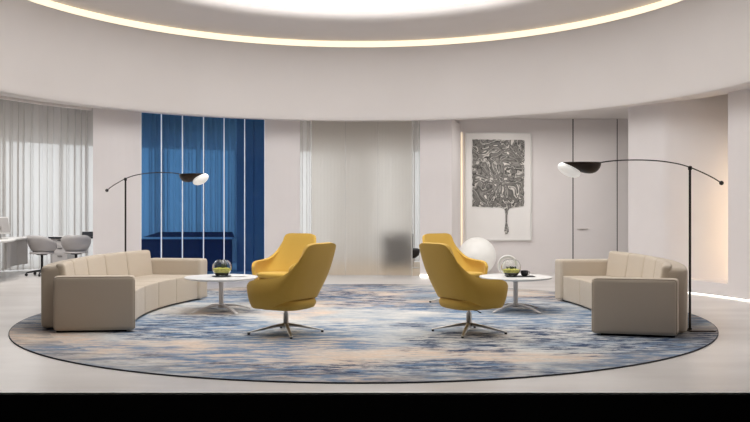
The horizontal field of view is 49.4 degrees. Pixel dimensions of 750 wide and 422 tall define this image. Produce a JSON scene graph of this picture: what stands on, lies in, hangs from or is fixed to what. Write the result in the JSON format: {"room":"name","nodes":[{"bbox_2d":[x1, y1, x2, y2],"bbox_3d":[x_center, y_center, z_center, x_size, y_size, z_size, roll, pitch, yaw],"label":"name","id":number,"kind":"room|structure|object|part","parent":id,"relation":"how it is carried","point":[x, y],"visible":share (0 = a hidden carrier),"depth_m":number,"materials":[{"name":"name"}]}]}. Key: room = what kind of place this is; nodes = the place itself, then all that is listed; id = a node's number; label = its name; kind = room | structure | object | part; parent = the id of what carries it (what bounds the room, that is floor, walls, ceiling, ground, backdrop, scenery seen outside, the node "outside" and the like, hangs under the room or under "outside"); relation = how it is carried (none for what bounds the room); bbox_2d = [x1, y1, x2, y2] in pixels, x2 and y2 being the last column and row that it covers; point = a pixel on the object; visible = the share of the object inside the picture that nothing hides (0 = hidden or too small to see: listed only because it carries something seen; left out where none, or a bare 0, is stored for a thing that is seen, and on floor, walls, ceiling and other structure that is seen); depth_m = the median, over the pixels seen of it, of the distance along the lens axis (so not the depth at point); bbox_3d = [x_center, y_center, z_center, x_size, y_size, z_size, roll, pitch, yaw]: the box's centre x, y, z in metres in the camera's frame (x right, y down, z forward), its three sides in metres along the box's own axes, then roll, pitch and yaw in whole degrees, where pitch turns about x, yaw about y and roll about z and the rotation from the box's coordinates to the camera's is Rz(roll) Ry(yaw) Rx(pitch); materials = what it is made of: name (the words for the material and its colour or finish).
{"room":"office lounge","nodes":[
{"label":"office lounge","id":0,"kind":"room"},
{"bbox_2d":[93,108,140,254],"bbox_3d":[-4.535,-0.230,14.209,0.237,3.060,0.920,0,0,44],"label":"wall","id":1,"kind":"structure","parent":0,"point":[116,133],"depth_m":14.11,"materials":[{"name":"paint"}]},
{"bbox_2d":[0,96,91,109],"bbox_3d":[-5.596,-1.718,12.285,0.319,0.055,3.481,0,0,22],"label":"trim","id":2,"kind":"structure","parent":1,"relation":"attached to","point":[1,97],"depth_m":13.08,"materials":[{"name":"paint"}]},
{"bbox_2d":[265,120,299,257],"bbox_3d":[-1.803,-0.230,15.825,0.690,3.060,0.230,0,0,-15],"label":"wall","id":3,"kind":"structure","parent":0,"point":[282,137],"depth_m":15.72,"materials":[{"name":"paint"}]},
{"bbox_2d":[141,112,264,274],"bbox_3d":[-3.178,-0.220,15.164,2.383,3.040,0.156,0,0,-30],"label":"glass partition","id":4,"kind":"structure","parent":3,"relation":"in","point":[222,217],"depth_m":15.23,"materials":[{"name":"blue glass"}]},
{"bbox_3d":[-4.011,-0.220,14.663,0.389,3.040,0.003,0,0,-39],"label":"glass pane","id":5,"kind":"part","parent":4,"relation":"part of","materials":[{"name":"blue glass"}]},
{"bbox_3d":[-3.697,-0.220,14.903,0.400,3.040,0.003,0,0,-36],"label":"glass pane","id":6,"kind":"part","parent":4,"relation":"part of","materials":[{"name":"blue glass"}]},
{"bbox_3d":[-3.363,-0.220,15.124,0.402,3.040,0.003,0,0,-32],"label":"glass pane","id":7,"kind":"part","parent":4,"relation":"part of","materials":[{"name":"blue glass"}]},
{"bbox_3d":[-3.018,-0.220,15.322,0.394,3.040,0.003,0,0,-28],"label":"glass pane","id":8,"kind":"part","parent":4,"relation":"part of","materials":[{"name":"blue glass"}]},
{"bbox_3d":[-2.662,-0.220,15.494,0.396,3.040,0.003,0,0,-24],"label":"glass pane","id":9,"kind":"part","parent":4,"relation":"part of","materials":[{"name":"blue glass"}]},
{"bbox_3d":[-2.300,-0.220,15.640,0.387,3.040,0.003,0,0,-20],"label":"glass pane","id":10,"kind":"part","parent":4,"relation":"part of","materials":[{"name":"blue glass"}]},
{"bbox_2d":[0,0,749,120],"bbox_3d":[-0.280,-2.486,10.120,12.040,1.628,12.040,0,0,0],"label":"ceiling","id":11,"kind":"structure","parent":0,"point":[683,50],"depth_m":13.59,"materials":[{"name":"paint"}]},
{"bbox_2d":[29,0,681,46],"bbox_3d":[-0.280,-3.071,10.120,10.080,0.113,10.080,0,0,0],"label":"light strip","id":12,"kind":"object","parent":11,"relation":"attached to","point":[48,3],"visible":0.97,"depth_m":14.23,"materials":[{"name":"beige plastic"}]},
{"bbox_2d":[232,0,482,9],"bbox_3d":[-0.280,-3.320,10.120,6.750,0.040,6.750,0,0,0],"label":"ceiling disc","id":13,"kind":"object","parent":11,"relation":"attached to","point":[303,4],"visible":1,"depth_m":13.04,"materials":[{"name":"white paint"}]},
{"bbox_2d":[0,261,749,391],"bbox_3d":[-0.200,1.423,13.615,22.000,0.254,15.570,0,0,0],"label":"floor","id":14,"kind":"structure","parent":0,"point":[723,365],"depth_m":6.49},
{"bbox_2d":[0,237,27,268],"bbox_3d":[-7.790,0.927,15.600,2.220,0.745,2.799,0,0,0],"label":"curved desk","id":15,"kind":"object","parent":14,"relation":"on","point":[15,248],"visible":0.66,"depth_m":16.14,"materials":[{"name":"white paint"}]},
{"bbox_2d":[0,217,10,238],"bbox_3d":[-7.109,0.344,15.503,0.179,0.421,0.540,0,0,18],"label":"desktop monitor","id":16,"kind":"object","parent":15,"relation":"on","point":[4,221],"visible":0.97,"depth_m":15.63,"materials":[{"name":"white paint"}]},
{"bbox_2d":[25,235,56,276],"bbox_3d":[-6.604,0.899,16.221,0.616,0.800,0.594,0,0,25],"label":"office chair","id":17,"kind":"object","parent":14,"relation":"on","point":[40,245],"visible":0.87,"depth_m":16.00,"materials":[{"name":"grey fabric"}]},
{"bbox_3d":[-6.611,1.049,16.200,0.220,0.362,0.220,0,0,25],"label":"stem","id":18,"kind":"part","parent":17,"relation":"part of","materials":[{"name":"black plastic"}]},
{"bbox_2d":[52,238,74,262],"bbox_3d":[-6.599,0.935,17.286,0.320,0.670,0.428,0,0,0],"label":"drawer pedestal","id":19,"kind":"object","parent":14,"relation":"on","point":[59,255],"visible":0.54,"depth_m":17.09,"materials":[{"name":"white paint"}]},
{"bbox_3d":[-6.599,0.685,17.094,0.304,0.152,0.012,0,0,0],"label":"drawer","id":20,"kind":"part","parent":19,"relation":"part of","materials":[{"name":"grey plastic"}]},
{"bbox_3d":[-6.599,0.848,17.094,0.304,0.152,0.012,0,0,0],"label":"drawer","id":21,"kind":"part","parent":19,"relation":"part of","materials":[{"name":"grey plastic"}]},
{"bbox_3d":[-6.599,1.011,17.094,0.304,0.152,0.012,0,0,0],"label":"drawer","id":22,"kind":"part","parent":19,"relation":"part of","materials":[{"name":"grey plastic"}]},
{"bbox_2d":[48,236,92,262],"bbox_3d":[-6.245,0.927,17.335,1.170,0.745,0.570,0,0,0],"label":"desk","id":23,"kind":"object","parent":14,"relation":"on","point":[51,237],"visible":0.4,"depth_m":17.09,"materials":[{"name":"white paint"}]},
{"bbox_2d":[82,232,92,236],"bbox_3d":[-6.008,0.507,17.166,0.340,0.095,0.334,0,0,-10],"label":"laptop","id":24,"kind":"object","parent":23,"relation":"on","point":[90,234],"visible":0.36,"depth_m":17.26,"materials":[{"name":"grey plastic"}]},
{"bbox_2d":[61,235,90,257],"bbox_3d":[-6.036,0.899,16.469,0.616,0.800,0.594,0,0,-20],"label":"office chair","id":25,"kind":"object","parent":14,"relation":"on","point":[75,245],"visible":0.65,"depth_m":16.25,"materials":[{"name":"grey fabric"}]},
{"bbox_2d":[8,284,718,383],"bbox_3d":[-0.120,1.294,10.150,8.100,0.011,8.100,0,0,0],"label":"round rug","id":26,"kind":"object","parent":14,"relation":"on","point":[373,333],"visible":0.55,"depth_m":8.05,"materials":[{"name":"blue carpet"}]},
{"bbox_2d":[41,250,206,331],"bbox_3d":[-3.094,0.929,10.236,1.335,0.715,3.435,0,0,0],"label":"curved sofa","id":27,"kind":"object","parent":26,"relation":"on","point":[108,292],"visible":0.98,"depth_m":8.74,"materials":[{"name":"beige fabric"}]},
{"bbox_2d":[56,260,74,274],"bbox_3d":[-3.420,0.759,9.040,0.145,0.375,0.626,0,0,-12],"label":"cushion","id":28,"kind":"object","parent":27,"relation":"on","point":[67,267],"depth_m":8.89,"materials":[{"name":"beige fabric"}]},
{"bbox_2d":[69,257,87,274],"bbox_3d":[-3.513,0.759,9.644,0.146,0.375,0.607,0,0,-5],"label":"cushion","id":29,"kind":"object","parent":27,"relation":"on","point":[80,265],"depth_m":9.65,"materials":[{"name":"beige fabric"}]},
{"bbox_3d":[-2.975,0.982,8.660,0.871,0.570,0.220,0,0,-5],"label":"armrest","id":30,"kind":"part","parent":27,"relation":"part of","materials":[{"name":"beige fabric"}]},
{"bbox_2d":[84,254,106,274],"bbox_3d":[-3.527,0.759,10.246,0.158,0.375,0.600,0,0,0],"label":"cushion","id":31,"kind":"object","parent":27,"relation":"on","point":[96,264],"depth_m":10.26,"materials":[{"name":"beige fabric"}]},
{"bbox_2d":[101,252,127,274],"bbox_3d":[-3.472,0.759,10.844,0.146,0.375,0.607,0,0,9],"label":"cushion","id":32,"kind":"object","parent":27,"relation":"on","point":[116,263],"depth_m":10.84,"materials":[{"name":"beige fabric"}]},
{"bbox_2d":[124,250,152,276],"bbox_3d":[-3.338,0.759,11.440,0.145,0.375,0.626,0,0,16],"label":"cushion","id":33,"kind":"object","parent":27,"relation":"on","point":[139,263],"depth_m":11.42,"materials":[{"name":"beige fabric"}]},
{"bbox_3d":[-3.129,1.095,9.645,0.760,0.345,0.598,0,0,0],"label":"seat","id":34,"kind":"part","parent":27,"relation":"part of","materials":[{"name":"beige fabric"}]},
{"bbox_3d":[-3.147,1.095,10.240,0.729,0.345,0.602,0,0,0],"label":"seat","id":35,"kind":"part","parent":27,"relation":"part of","materials":[{"name":"beige fabric"}]},
{"bbox_3d":[-3.090,1.095,10.804,0.739,0.345,0.600,0,0,6],"label":"seat","id":36,"kind":"part","parent":27,"relation":"part of","materials":[{"name":"beige fabric"}]},
{"bbox_3d":[-2.958,1.095,11.382,0.782,0.345,0.610,0,0,9],"label":"seat","id":37,"kind":"part","parent":27,"relation":"part of","materials":[{"name":"beige fabric"}]},
{"bbox_3d":[-2.868,0.982,11.789,0.871,0.570,0.220,0,0,9],"label":"armrest","id":38,"kind":"part","parent":27,"relation":"part of","materials":[{"name":"beige fabric"}]},
{"bbox_2d":[105,172,208,251],"bbox_3d":[-3.138,0.374,11.654,1.767,1.828,0.260,0,0,22],"label":"arc floor lamp","id":39,"kind":"object","parent":26,"relation":"on","point":[196,178],"visible":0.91,"depth_m":11.35,"materials":[{"name":"black metal"}]},
{"bbox_3d":[-3.323,-0.411,11.729,1.327,0.258,0.013,0,0,22],"label":"arched arm","id":40,"kind":"part","parent":39,"relation":"part of","materials":[{"name":"black metal"}]},
{"bbox_3d":[-2.554,-0.448,11.418,0.416,0.121,0.260,0,0,22],"label":"lamp shade","id":41,"kind":"part","parent":39,"relation":"part of","materials":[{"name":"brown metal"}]},
{"bbox_2d":[193,173,208,184],"bbox_3d":[-2.428,-0.427,11.367,0.237,0.163,0.160,0,0,22],"label":"diffuser","id":42,"kind":"object","parent":39,"relation":"attached to","point":[198,178],"depth_m":11.30,"materials":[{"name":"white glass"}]},
{"bbox_2d":[184,274,257,313],"bbox_3d":[-1.960,1.067,10.400,0.924,0.436,0.924,0,0,0],"label":"round coffee table","id":43,"kind":"object","parent":26,"relation":"on","point":[205,277],"visible":0.98,"depth_m":10.26,"materials":[{"name":"white paint"}]},
{"bbox_3d":[-2.123,1.241,10.274,0.343,0.088,0.283,0,0,0],"label":"leg","id":44,"kind":"part","parent":43,"relation":"part of","materials":[{"name":"grey plastic"}]},
{"bbox_3d":[-1.831,1.241,10.235,0.060,0.088,0.400,0,0,-38],"label":"leg","id":45,"kind":"part","parent":43,"relation":"part of","materials":[{"name":"grey plastic"}]},
{"bbox_3d":[-1.794,1.241,10.529,0.400,0.088,0.060,0,0,-38],"label":"leg","id":46,"kind":"part","parent":43,"relation":"part of","materials":[{"name":"grey plastic"}]},
{"bbox_3d":[-1.955,0.845,10.420,0.260,0.008,0.260,0,0,0],"label":"saucer","id":47,"kind":"object","parent":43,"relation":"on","visible":0},
{"bbox_2d":[212,260,231,275],"bbox_3d":[-1.955,0.740,10.420,0.244,0.202,0.244,0,0,0],"label":"glass terrarium","id":48,"kind":"object","parent":47,"relation":"on","point":[219,267],"visible":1,"depth_m":10.33,"materials":[{"name":"clear glass"}]},
{"bbox_2d":[252,233,315,279],"bbox_3d":[-1.246,0.810,11.376,0.793,0.955,0.775,0,0,30],"label":"lounge chair","id":49,"kind":"object","parent":26,"relation":"on","point":[292,246],"visible":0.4,"depth_m":11.61,"materials":[{"name":"yellow fabric"}]},
{"bbox_2d":[257,271,287,278],"bbox_3d":[-1.305,0.902,11.274,0.560,0.093,0.540,0,0,30],"label":"seat cushion","id":50,"kind":"object","parent":49,"relation":"on","point":[270,274],"depth_m":11.08,"materials":[{"name":"yellow fabric"}]},
{"bbox_2d":[247,242,335,338],"bbox_3d":[-0.854,0.810,8.476,0.775,0.955,0.793,0,0,30],"label":"lounge chair","id":51,"kind":"object","parent":26,"relation":"on","point":[298,288],"visible":1,"depth_m":8.23,"materials":[{"name":"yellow fabric"}]},
{"bbox_3d":[-1.134,1.224,8.469,0.380,0.091,0.051,0,0,-14],"label":"leg","id":52,"kind":"part","parent":51,"relation":"part of","materials":[{"name":"silver metal"}]},
{"bbox_3d":[-0.879,1.224,8.316,0.051,0.091,0.380,0,0,-14],"label":"leg","id":53,"kind":"part","parent":51,"relation":"part of","materials":[{"name":"silver metal"}]},
{"bbox_3d":[-0.726,1.224,8.571,0.380,0.091,0.051,0,0,-14],"label":"leg","id":54,"kind":"part","parent":51,"relation":"part of","materials":[{"name":"silver metal"}]},
{"bbox_2d":[422,233,487,302],"bbox_3d":[1.097,0.810,11.370,0.793,0.955,0.775,0,0,-37],"label":"lounge chair","id":55,"kind":"object","parent":26,"relation":"on","point":[475,267],"visible":0.27,"depth_m":11.61,"materials":[{"name":"yellow fabric"}]},
{"bbox_2d":[467,271,482,277],"bbox_3d":[1.168,0.902,11.276,0.560,0.093,0.540,0,0,-37],"label":"seat cushion","id":56,"kind":"object","parent":55,"relation":"on","point":[476,274],"depth_m":11.14,"materials":[{"name":"yellow fabric"}]},
{"bbox_2d":[419,242,507,337],"bbox_3d":[0.909,0.810,8.516,0.775,0.955,0.793,0,0,-30],"label":"lounge chair","id":57,"kind":"object","parent":26,"relation":"on","point":[457,289],"visible":1,"depth_m":8.27,"materials":[{"name":"yellow fabric"}]},
{"bbox_3d":[0.783,1.224,8.618,0.380,0.091,0.051,0,0,16],"label":"leg","id":58,"kind":"part","parent":57,"relation":"part of","materials":[{"name":"silver metal"}]},
{"bbox_3d":[0.927,1.224,8.358,0.051,0.091,0.380,0,0,16],"label":"leg","id":59,"kind":"part","parent":57,"relation":"part of","materials":[{"name":"silver metal"}]},
{"bbox_3d":[1.187,1.224,8.502,0.380,0.091,0.051,0,0,16],"label":"leg","id":60,"kind":"part","parent":57,"relation":"part of","materials":[{"name":"silver metal"}]},
{"bbox_2d":[479,274,551,313],"bbox_3d":[1.800,1.067,10.450,0.924,0.436,0.924,0,0,0],"label":"round coffee table","id":61,"kind":"object","parent":26,"relation":"on","point":[515,280],"visible":0.82,"depth_m":10.32,"materials":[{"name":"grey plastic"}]},
{"bbox_3d":[1.635,1.241,10.321,0.400,0.088,0.060,0,0,-38],"label":"leg","id":62,"kind":"part","parent":61,"relation":"part of","materials":[{"name":"grey plastic"}]},
{"bbox_2d":[498,255,515,273],"bbox_3d":[1.724,0.718,10.600,0.264,0.264,0.036,0,0,8],"label":"ring ornament","id":63,"kind":"object","parent":61,"relation":"on","point":[505,256],"visible":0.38,"depth_m":10.59,"materials":[{"name":"white ceramic"}]},
{"bbox_2d":[506,275,534,276],"bbox_3d":[1.850,0.845,10.420,0.360,0.007,0.200,0,0,0],"label":"serving tray","id":64,"kind":"object","parent":61,"relation":"on","point":[517,275],"visible":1,"depth_m":10.33,"materials":[{"name":"black plastic"}]},
{"bbox_2d":[501,259,520,275],"bbox_3d":[1.733,0.738,10.400,0.248,0.206,0.248,0,0,0],"label":"glass terrarium","id":65,"kind":"object","parent":64,"relation":"on","point":[509,267],"visible":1,"depth_m":10.31,"materials":[{"name":"clear glass"}]},
{"bbox_2d":[521,270,529,275],"bbox_3d":[1.907,0.806,10.398,0.105,0.071,0.100,0,0,42],"label":"cup","id":66,"kind":"object","parent":64,"relation":"on","point":[523,272],"visible":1,"depth_m":10.37,"materials":[{"name":"black ceramic"}]},
{"bbox_3d":[1.929,1.241,10.284,0.060,0.088,0.400,0,0,-38],"label":"leg","id":67,"kind":"part","parent":61,"relation":"part of","materials":[{"name":"grey plastic"}]},
{"bbox_2d":[555,251,687,337],"bbox_3d":[2.999,0.929,9.954,1.210,0.715,3.524,0,0,6],"label":"curved sofa","id":68,"kind":"object","parent":26,"relation":"on","point":[626,294],"visible":1,"depth_m":8.36,"materials":[{"name":"beige fabric"}]},
{"bbox_3d":[3.004,0.982,11.571,0.873,0.570,0.233,0,0,0],"label":"armrest","id":69,"kind":"part","parent":68,"relation":"part of","materials":[{"name":"beige fabric"}]},
{"bbox_3d":[3.052,1.095,10.542,0.654,0.345,0.633,0,0,0],"label":"seat","id":70,"kind":"part","parent":68,"relation":"part of","materials":[{"name":"beige fabric"}]},
{"bbox_3d":[3.001,1.095,11.153,0.721,0.345,0.622,0,0,0],"label":"seat","id":71,"kind":"part","parent":68,"relation":"part of","materials":[{"name":"beige fabric"}]},
{"bbox_2d":[606,251,630,276],"bbox_3d":[3.350,0.759,11.152,0.145,0.375,0.640,0,0,-8],"label":"cushion","id":72,"kind":"object","parent":68,"relation":"on","point":[617,261],"depth_m":11.15,"materials":[{"name":"beige fabric"}]},
{"bbox_3d":[2.668,0.982,8.372,0.870,0.570,0.220,0,0,13],"label":"armrest","id":73,"kind":"part","parent":68,"relation":"part of","materials":[{"name":"beige fabric"}]},
{"bbox_2d":[626,253,648,277],"bbox_3d":[3.398,0.759,10.530,0.153,0.375,0.619,0,0,0],"label":"cushion","id":74,"kind":"object","parent":68,"relation":"on","point":[634,262],"depth_m":10.54,"materials":[{"name":"beige fabric"}]},
{"bbox_2d":[642,256,661,277],"bbox_3d":[3.373,0.759,9.915,0.146,0.375,0.613,0,0,6],"label":"cushion","id":75,"kind":"object","parent":68,"relation":"on","point":[649,262],"depth_m":9.95,"materials":[{"name":"beige fabric"}]},
{"bbox_2d":[654,259,668,277],"bbox_3d":[3.271,0.759,9.308,0.146,0.375,0.621,0,0,13],"label":"cushion","id":76,"kind":"object","parent":68,"relation":"on","point":[658,262],"depth_m":9.38,"materials":[{"name":"beige fabric"}]},
{"bbox_2d":[660,262,671,277],"bbox_3d":[3.094,0.759,8.709,0.145,0.375,0.640,0,0,20],"label":"cushion","id":77,"kind":"object","parent":68,"relation":"on","point":[666,267],"depth_m":8.42,"materials":[{"name":"beige fabric"}]},
{"bbox_2d":[558,159,723,331],"bbox_3d":[2.834,0.374,8.700,1.767,1.828,0.260,0,0,0],"label":"arc floor lamp","id":78,"kind":"object","parent":26,"relation":"on","point":[571,169],"visible":0.99,"depth_m":8.68,"materials":[{"name":"black metal"}]},
{"bbox_2d":[558,162,579,177],"bbox_3d":[2.069,-0.427,8.700,0.237,0.163,0.160,0,0,0],"label":"diffuser","id":79,"kind":"object","parent":78,"relation":"attached to","point":[571,169],"depth_m":8.64,"materials":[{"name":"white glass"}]},
{"bbox_3d":[2.204,-0.448,8.700,0.416,0.121,0.260,0,0,0],"label":"lamp shade","id":80,"kind":"part","parent":78,"relation":"part of","materials":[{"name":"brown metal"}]},
{"bbox_3d":[3.034,-0.411,8.700,1.327,0.258,0.013,0,0,0],"label":"arched arm","id":81,"kind":"part","parent":78,"relation":"part of","materials":[{"name":"black metal"}]},
{"bbox_3d":[3.463,1.282,8.700,0.270,0.012,0.180,0,0,0],"label":"plate","id":82,"kind":"part","parent":78,"relation":"part of","materials":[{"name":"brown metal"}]},
{"bbox_2d":[0,392,749,394],"bbox_3d":[-0.200,1.305,5.815,22.000,0.014,0.030,0,0,0],"label":"trim","id":83,"kind":"structure","parent":14,"relation":"on","point":[1,393],"depth_m":5.80,"materials":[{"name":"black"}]},
{"bbox_2d":[412,248,419,268],"bbox_3d":[0.848,1.075,18.200,0.310,0.450,0.310,0,0,0],"label":"round stool","id":84,"kind":"object","parent":14,"relation":"on","point":[415,251],"visible":0.63,"depth_m":18.10,"materials":[{"name":"black plastic"}]},
{"bbox_3d":[0.848,0.965,18.200,0.310,0.230,0.310,0,0,0],"label":"seat","id":85,"kind":"part","parent":84,"relation":"part of","materials":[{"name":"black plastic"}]},
{"bbox_2d":[459,237,495,270],"bbox_3d":[2.025,0.921,16.200,0.750,0.758,0.750,0,0,0],"label":"globe lamp","id":86,"kind":"object","parent":14,"relation":"on","point":[478,248],"visible":0.57,"depth_m":15.93,"materials":[{"name":"white glass"}]},
{"bbox_2d":[688,292,749,300],"bbox_3d":[5.076,1.290,10.223,0.928,0.013,6.026,0,0,0],"label":"light strip","id":87,"kind":"object","parent":14,"relation":"on","point":[688,292],"visible":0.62,"depth_m":12.15,"materials":[{"name":"white"}]},
{"bbox_2d":[0,395,749,421],"bbox_3d":[-0.200,1.456,2.249,22.000,0.287,7.099,0,0,0],"label":"floor","id":88,"kind":"structure","parent":0,"point":[13,408],"depth_m":5.42,"materials":[{"name":"black"}]},
{"bbox_2d":[420,120,460,274],"bbox_3d":[1.308,-0.230,16.334,0.660,3.060,1.250,0,0,14],"label":"wall","id":89,"kind":"structure","parent":0,"point":[440,140],"depth_m":15.75,"materials":[{"name":"paint"}]},
{"bbox_2d":[311,121,411,275],"bbox_3d":[-0.259,-0.220,15.978,1.982,3.040,0.129,0,0,0],"label":"window","id":90,"kind":"structure","parent":89,"relation":"in","point":[361,171],"depth_m":16.00,"materials":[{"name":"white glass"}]},
{"bbox_3d":[-1.241,-0.220,15.946,0.009,3.040,0.050,0,0,-9],"label":"frame post","id":91,"kind":"part","parent":90,"relation":"part of","materials":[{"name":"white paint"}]},
{"bbox_3d":[-0.911,-0.230,15.987,0.667,3.020,0.022,0,0,-6],"label":"glass pane","id":92,"kind":"part","parent":90,"relation":"part of","materials":[{"name":"white glass"}]},
{"bbox_3d":[-0.579,-0.220,16.017,0.009,3.040,0.050,0,0,-3],"label":"frame post","id":93,"kind":"part","parent":90,"relation":"part of","materials":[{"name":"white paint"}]},
{"bbox_3d":[-0.260,-0.230,16.021,0.639,3.020,0.022,0,0,0],"label":"glass pane","id":94,"kind":"part","parent":90,"relation":"part of","materials":[{"name":"white glass"}]},
{"bbox_3d":[0.392,-0.230,15.983,0.669,3.020,0.022,0,0,7],"label":"glass pane","id":95,"kind":"part","parent":90,"relation":"part of","materials":[{"name":"grey glass"}]},
{"bbox_2d":[455,119,627,269],"bbox_3d":[3.750,-0.350,16.950,4.900,3.300,0.200,0,0,0],"label":"wall","id":96,"kind":"structure","parent":0,"point":[551,241],"depth_m":16.85,"materials":[{"name":"paint"}]},
{"bbox_2d":[461,132,461,244],"bbox_3d":[1.785,-0.200,16.835,0.030,2.800,0.030,0,0,0],"label":"light strip","id":97,"kind":"object","parent":96,"relation":"attached to","point":[461,132],"visible":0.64,"depth_m":16.82,"materials":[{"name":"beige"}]},
{"bbox_2d":[465,133,531,240],"bbox_3d":[2.543,-0.482,16.825,1.367,2.224,0.049,0,0,0],"label":"framed artwork","id":98,"kind":"object","parent":96,"relation":"attached to","point":[498,166],"visible":0.99,"depth_m":16.81,"materials":[{"name":"white paper"}]},
{"bbox_2d":[488,270,554,272],"bbox_3d":[3.975,1.265,16.844,4.450,0.070,0.012,0,0,0],"label":"baseboard","id":99,"kind":"structure","parent":96,"relation":"attached to","point":[490,271],"depth_m":16.84,"materials":[{"name":"paint"}]},
{"bbox_2d":[572,119,617,258],"bbox_3d":[4.543,-0.290,16.830,0.931,3.180,0.040,0,0,0],"label":"door","id":100,"kind":"structure","parent":96,"relation":"in","point":[594,195],"depth_m":16.84,"materials":[{"name":"paint"}]},
{"bbox_2d":[490,108,627,118],"bbox_3d":[3.750,-1.930,15.258,4.900,0.100,3.185,0,0,0],"label":"ceiling","id":101,"kind":"structure","parent":0,"point":[622,113],"depth_m":16.41,"materials":[{"name":"paint"}]},
{"bbox_2d":[628,94,727,291],"bbox_3d":[5.982,-0.410,12.910,1.517,3.420,3.708,0,0,-44],"label":"wall","id":102,"kind":"structure","parent":0,"point":[694,133],"depth_m":13.04,"materials":[{"name":"paint"}]},
{"bbox_2d":[688,278,727,295],"bbox_3d":[5.160,1.180,12.489,1.597,0.180,0.721,0,0,36],"label":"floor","id":103,"kind":"structure","parent":102,"relation":"attached to","point":[709,286],"depth_m":12.41,"materials":[{"name":"paint"}]},
{"bbox_2d":[728,88,749,298],"bbox_3d":[5.202,-0.245,9.209,0.926,3.030,5.756,0,0,9],"label":"wall","id":104,"kind":"structure","parent":0,"point":[738,101],"depth_m":11.82,"materials":[{"name":"paint"}]},
{"bbox_3d":[-0.280,-2.650,10.120,22.600,0.100,22.600,0,0,0],"label":"ceiling","id":105,"kind":"structure","parent":0,"visible":0},
{"bbox_3d":[-3.799,-2.580,16.684,13.149,0.040,7.770,0,0,0],"label":"trim","id":106,"kind":"structure","parent":105,"relation":"attached to","visible":0},
{"bbox_2d":[0,99,52,270],"bbox_3d":[-8.928,-0.650,15.499,0.564,3.860,6.052,0,0,32],"label":"curtain","id":107,"kind":"object","parent":106,"relation":"hanging from","point":[26,129],"visible":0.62,"depth_m":17.59,"materials":[{"name":"white fabric"}]},
{"bbox_2d":[53,106,92,257],"bbox_3d":[-6.441,-0.650,18.492,1.686,3.860,0.158,0,0,-36],"label":"curtain","id":108,"kind":"object","parent":106,"relation":"hanging from","point":[72,128],"visible":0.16,"depth_m":18.24,"materials":[{"name":"white fabric"}]},
{"bbox_2d":[300,121,310,233],"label":"curtain","id":109,"kind":"object","parent":106,"relation":"hanging from","point":[305,176],"depth_m":20.42,"materials":[{"name":"white fabric"}]},
{"bbox_2d":[412,121,419,248],"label":"curtain","id":110,"kind":"object","parent":106,"relation":"hanging from","point":[415,124],"depth_m":20.44,"materials":[{"name":"white fabric"}]}
]}

